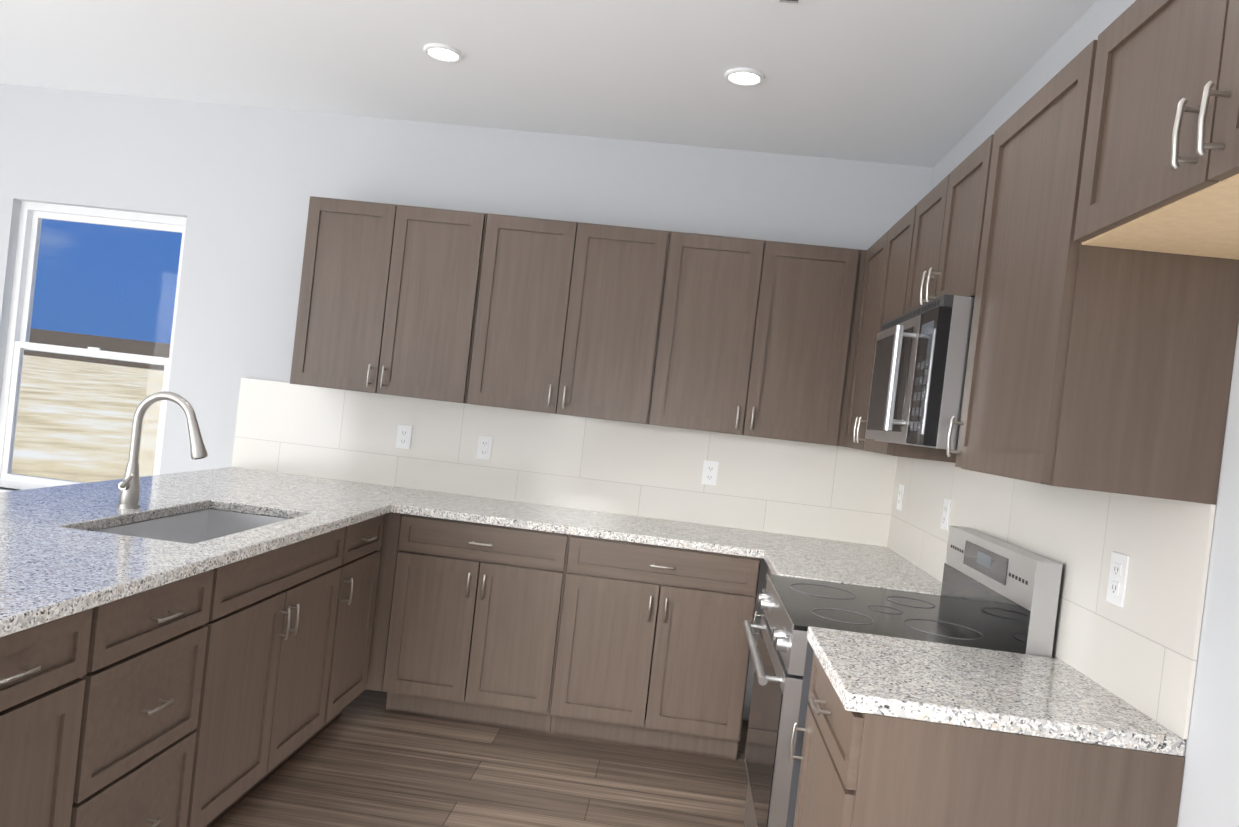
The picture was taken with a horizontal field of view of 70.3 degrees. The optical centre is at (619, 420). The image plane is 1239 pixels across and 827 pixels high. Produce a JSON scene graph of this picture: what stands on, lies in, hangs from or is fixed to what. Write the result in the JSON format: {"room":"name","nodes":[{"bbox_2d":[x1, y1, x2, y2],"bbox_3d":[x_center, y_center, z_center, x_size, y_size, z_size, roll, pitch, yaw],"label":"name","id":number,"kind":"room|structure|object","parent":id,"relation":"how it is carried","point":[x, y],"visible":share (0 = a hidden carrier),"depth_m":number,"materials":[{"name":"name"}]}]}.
{"room":"kitchen","nodes":[
{"label":"kitchen","id":0,"kind":"room"},
{"bbox_2d":[0,84,932,719],"bbox_3d":[-1.875,-0.211,4.528,6.800,2.740,0.150,7,1,4],"label":"wall","id":1,"kind":"structure","parent":0,"point":[259,176],"depth_m":4.44,"materials":[{"name":"white paint"}]},
{"bbox_2d":[290,196,486,403],"bbox_3d":[-1.066,-0.563,4.205,0.843,0.880,0.362,7,1,4],"label":"upper cabinet","id":2,"kind":"object","parent":1,"relation":"attached to","point":[388,299],"visible":0.88,"depth_m":4.06,"materials":[{"name":"brown wood"}]},
{"bbox_2d":[232,377,897,546],"bbox_3d":[-0.317,0.192,4.328,3.270,0.455,0.008,7,1,4],"label":"backsplash","id":3,"kind":"structure","parent":1,"relation":"attached to","point":[820,491],"depth_m":4.32,"materials":[{"name":"tile"}]},
{"bbox_2d":[396,424,411,448],"bbox_3d":[-1.072,0.081,4.377,0.072,0.116,0.008,7,1,4],"label":"electrical outlet","id":4,"kind":"object","parent":3,"relation":"attached to","point":[404,434],"visible":1,"depth_m":4.38,"materials":[{"name":"white plastic"}]},
{"bbox_2d":[476,435,492,459],"bbox_3d":[-0.667,0.134,4.346,0.072,0.116,0.008,7,1,4],"label":"electrical outlet","id":5,"kind":"object","parent":3,"relation":"attached to","point":[484,447],"visible":1,"depth_m":4.34,"materials":[{"name":"white plastic"}]},
{"bbox_2d":[701,460,718,485],"bbox_3d":[0.438,0.253,4.262,0.072,0.116,0.008,7,1,4],"label":"electrical outlet","id":6,"kind":"object","parent":3,"relation":"attached to","point":[710,473],"visible":1,"depth_m":4.26,"materials":[{"name":"white plastic"}]},
{"bbox_2d":[466,213,669,423],"bbox_3d":[-0.229,-0.468,4.141,0.843,0.880,0.362,7,1,4],"label":"upper cabinet","id":7,"kind":"object","parent":1,"relation":"attached to","point":[568,317],"visible":0.96,"depth_m":4.00,"materials":[{"name":"brown wood"}]},
{"bbox_2d":[649,231,866,446],"bbox_3d":[0.782,-0.353,4.064,1.193,0.880,0.362,7,1,4],"label":"upper cabinet","id":8,"kind":"object","parent":1,"relation":"attached to","point":[756,338],"visible":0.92,"depth_m":3.94,"materials":[{"name":"brown wood"}]},
{"bbox_2d":[211,689,748,826],"bbox_3d":[-2.347,1.216,0.483,6.800,0.100,8.300,7,1,4],"label":"floor","id":9,"kind":"structure","parent":0,"point":[364,759],"depth_m":3.29,"materials":[{"name":"brown wood"}]},
{"bbox_2d":[0,598,123,826],"bbox_3d":[-1.496,0.801,1.706,0.621,0.884,0.547,7,1,4],"label":"base cabinet","id":10,"kind":"object","parent":9,"relation":"on","point":[58,676],"depth_m":1.84,"materials":[{"name":"brown wood"}]},
{"bbox_2d":[100,561,239,826],"bbox_3d":[-1.460,0.799,2.183,0.621,0.884,0.616,7,1,4],"label":"base cabinet","id":11,"kind":"object","parent":9,"relation":"on","point":[209,698],"depth_m":2.27,"materials":[{"name":"brown wood"}]},
{"bbox_2d":[212,513,363,824],"bbox_3d":[-1.405,0.796,2.899,0.621,0.884,1.025,7,1,4],"label":"base cabinet","id":12,"kind":"object","parent":9,"relation":"on","point":[294,601],"depth_m":2.91,"materials":[{"name":"brown wood"}]},
{"bbox_2d":[340,514,384,714],"bbox_3d":[-1.356,0.794,3.529,0.621,0.884,0.495,7,1,4],"label":"base cabinet","id":13,"kind":"object","parent":9,"relation":"on","point":[371,533],"depth_m":3.62,"materials":[{"name":"brown wood"}]},
{"bbox_2d":[0,473,395,636],"bbox_3d":[-1.578,0.318,2.596,1.061,0.035,2.340,7,1,4],"label":"countertop","id":14,"kind":"structure","parent":13,"relation":"on","point":[60,557],"depth_m":2.50,"materials":[{"name":"stone"}]},
{"bbox_2d":[117,391,207,508],"bbox_3d":[-1.508,0.103,2.898,0.284,0.399,0.115,7,1,4],"label":"faucet","id":15,"kind":"object","parent":14,"relation":"on","point":[129,488],"visible":1,"depth_m":2.91,"materials":[{"name":"silver metal"}]},
{"bbox_2d":[95,509,287,543],"bbox_3d":[-1.387,0.509,2.883,0.450,0.310,0.850,7,1,4],"label":"sink","id":16,"kind":"object","parent":14,"relation":"in","point":[194,527],"visible":0.06,"depth_m":3.21,"materials":[{"name":"silver metal"}]},
{"bbox_2d":[366,512,569,733],"bbox_3d":[-0.638,0.869,4.026,0.808,0.885,0.665,7,1,4],"label":"base cabinet","id":17,"kind":"object","parent":9,"relation":"on","point":[466,622],"visible":0.94,"depth_m":3.74,"materials":[{"name":"brown wood"}]},
{"bbox_2d":[180,467,916,566],"bbox_3d":[-0.365,0.437,4.010,3.278,0.035,0.653,7,1,4],"label":"countertop","id":18,"kind":"structure","parent":17,"relation":"on","point":[555,519],"depth_m":3.93,"materials":[{"name":"stone"}]},
{"bbox_2d":[550,535,760,760],"bbox_3d":[0.162,0.960,3.965,0.803,0.885,0.665,7,1,4],"label":"base cabinet","id":19,"kind":"object","parent":9,"relation":"on","point":[653,650],"visible":0.96,"depth_m":3.68,"materials":[{"name":"brown wood"}]},
{"bbox_2d":[752,567,771,636],"bbox_3d":[0.832,1.044,3.323,0.665,0.885,0.537,7,1,4],"label":"base cabinet","id":20,"kind":"object","parent":9,"relation":"on","point":[763,591],"visible":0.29,"depth_m":3.57,"materials":[{"name":"brown wood"}]},
{"bbox_2d":[756,547,941,595],"bbox_3d":[0.890,0.588,3.314,0.653,0.035,0.532,7,1,4],"label":"countertop","id":21,"kind":"structure","parent":20,"relation":"on","point":[812,565],"depth_m":3.33,"materials":[{"name":"stone"}]},
{"bbox_2d":[743,525,1062,826],"bbox_3d":[0.745,0.904,2.676,0.736,1.160,0.757,7,1,4],"label":"range","id":22,"kind":"object","parent":9,"relation":"on","point":[998,594],"visible":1,"depth_m":2.50,"materials":[{"name":"silver metal"}]},
{"bbox_2d":[789,651,1184,826],"bbox_3d":[0.731,1.049,2.008,0.665,0.885,0.569,7,1,4],"label":"base cabinet","id":23,"kind":"object","parent":9,"relation":"on","point":[858,769],"visible":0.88,"depth_m":1.73,"materials":[{"name":"brown wood"}]},
{"bbox_2d":[807,626,1185,755],"bbox_3d":[0.791,0.593,2.002,0.648,0.035,0.569,7,1,4],"label":"countertop","id":24,"kind":"structure","parent":23,"relation":"on","point":[1017,693],"depth_m":1.86,"materials":[{"name":"stone"}]},
{"bbox_2d":[0,0,1097,166],"bbox_3d":[-2.028,-1.605,0.447,6.800,0.100,8.300,7,1,4],"label":"ceiling","id":25,"kind":"structure","parent":0,"point":[927,83],"depth_m":3.47,"materials":[{"name":"white paint"}]},
{"bbox_2d":[423,43,462,62],"bbox_3d":[-0.689,-1.438,3.438,0.154,0.019,0.154,7,1,4],"label":"recessed light","id":26,"kind":"object","parent":25,"relation":"in","point":[442,52],"visible":1,"depth_m":3.43,"materials":[{"name":"white plastic"}]},
{"bbox_2d":[724,68,764,85],"bbox_3d":[0.475,-1.305,3.340,0.154,0.019,0.154,7,1,4],"label":"recessed light","id":27,"kind":"object","parent":25,"relation":"in","point":[744,76],"visible":1,"depth_m":3.33,"materials":[{"name":"white plastic"}]},
{"bbox_2d":[775,0,801,5],"bbox_3d":[0.518,-1.291,2.669,0.080,0.009,0.120,7,1,4],"label":"ceiling vent","id":28,"kind":"object","parent":25,"relation":"in","point":[793,2],"visible":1,"depth_m":2.71,"materials":[{"name":"white plastic"}]},
{"bbox_2d":[930,0,1238,826],"bbox_3d":[1.101,0.181,0.138,0.150,2.740,8.150,7,1,4],"label":"wall","id":29,"kind":"structure","parent":0,"point":[1210,790],"depth_m":1.66,"materials":[{"name":"white paint"}]},
{"bbox_2d":[844,205,955,462],"bbox_3d":[1.148,-0.303,3.448,0.362,0.880,0.848,7,1,4],"label":"upper cabinet","id":30,"kind":"object","parent":29,"relation":"attached to","point":[886,276],"visible":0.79,"depth_m":3.46,"materials":[{"name":"brown wood"}]},
{"bbox_2d":[904,134,993,312],"bbox_3d":[1.112,-0.522,2.642,0.362,0.433,0.760,7,1,4],"label":"upper cabinet","id":31,"kind":"object","parent":29,"relation":"attached to","point":[948,232],"visible":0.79,"depth_m":2.58,"materials":[{"name":"brown wood"}]},
{"bbox_2d":[865,294,974,449],"bbox_3d":[1.012,-0.112,2.651,0.462,0.400,0.754,7,1,4],"label":"microwave","id":32,"kind":"object","parent":31,"relation":"attached to","point":[918,375],"visible":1,"depth_m":2.38,"materials":[{"name":"silver metal"}]},
{"bbox_2d":[887,456,1215,738],"bbox_3d":[1.211,0.382,2.949,0.008,0.455,2.525,7,1,4],"label":"backsplash","id":33,"kind":"structure","parent":29,"relation":"attached to","point":[1139,650],"depth_m":2.08,"materials":[{"name":"tile"}]},
{"bbox_2d":[896,484,903,510],"bbox_3d":[1.289,0.352,4.046,0.008,0.116,0.072,7,1,4],"label":"outlet","id":34,"kind":"object","parent":33,"relation":"attached to","point":[900,497],"visible":1,"depth_m":4.03,"materials":[{"name":"white plastic"}]},
{"bbox_2d":[941,498,950,530],"bbox_3d":[1.235,0.355,3.333,0.008,0.116,0.072,7,1,4],"label":"outlet","id":35,"kind":"object","parent":33,"relation":"attached to","point":[945,514],"visible":1,"depth_m":3.32,"materials":[{"name":"white plastic"}]},
{"bbox_2d":[1106,551,1129,607],"bbox_3d":[1.133,0.360,2.004,0.008,0.116,0.072,7,1,4],"label":"outlet","id":36,"kind":"object","parent":33,"relation":"attached to","point":[1117,579],"visible":1,"depth_m":2.00,"materials":[{"name":"white plastic"}]},
{"bbox_2d":[946,40,1238,504],"bbox_3d":[1.036,-0.297,1.980,0.362,0.880,0.570,7,1,4],"label":"upper cabinet","id":37,"kind":"object","parent":29,"relation":"attached to","point":[1101,369],"visible":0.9,"depth_m":1.71,"materials":[{"name":"brown wood"}]},
{"bbox_2d":[1074,0,1238,259],"bbox_3d":[1.006,-0.528,1.249,0.362,0.410,0.885,7,1,4],"label":"upper cabinet","id":38,"kind":"object","parent":29,"relation":"attached to","point":[1160,169],"visible":1,"depth_m":1.45,"materials":[{"name":"brown wood"}]},
{"bbox_3d":[-2.864,0.723,4.607,0.940,0.660,0.150,7,1,4],"label":"wall","id":39,"kind":"structure","parent":0,"visible":0},
{"bbox_2d":[0,487,18,491],"bbox_3d":[-2.837,0.438,4.539,1.040,0.085,0.090,7,1,4],"label":"window sill","id":40,"kind":"structure","parent":39,"relation":"attached to","point":[4,489],"depth_m":4.55,"materials":[{"name":"white"}]},
{"bbox_2d":[0,201,186,489],"bbox_3d":[-2.742,-0.350,4.606,0.940,1.500,0.075,7,1,4],"label":"window","id":41,"kind":"structure","parent":39,"relation":"in","point":[33,215],"depth_m":4.61,"materials":[{"name":"white plastic"}]},
{"label":"outside","id":42,"kind":"structure","parent":0,"visible":0},
{"bbox_2d":[11,355,163,482],"bbox_3d":[-8.725,-0.725,135.441,280.000,0.200,259.840,7,1,4],"label":"ground","id":43,"kind":"structure","parent":42,"point":[90,374],"depth_m":23.53,"materials":[{"name":"sand"}]},
{"bbox_2d":[24,328,169,370],"bbox_3d":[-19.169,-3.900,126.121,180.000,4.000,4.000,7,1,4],"label":"tree","id":44,"kind":"object","parent":43,"relation":"on","point":[138,346],"depth_m":128.44,"materials":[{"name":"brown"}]}
]}

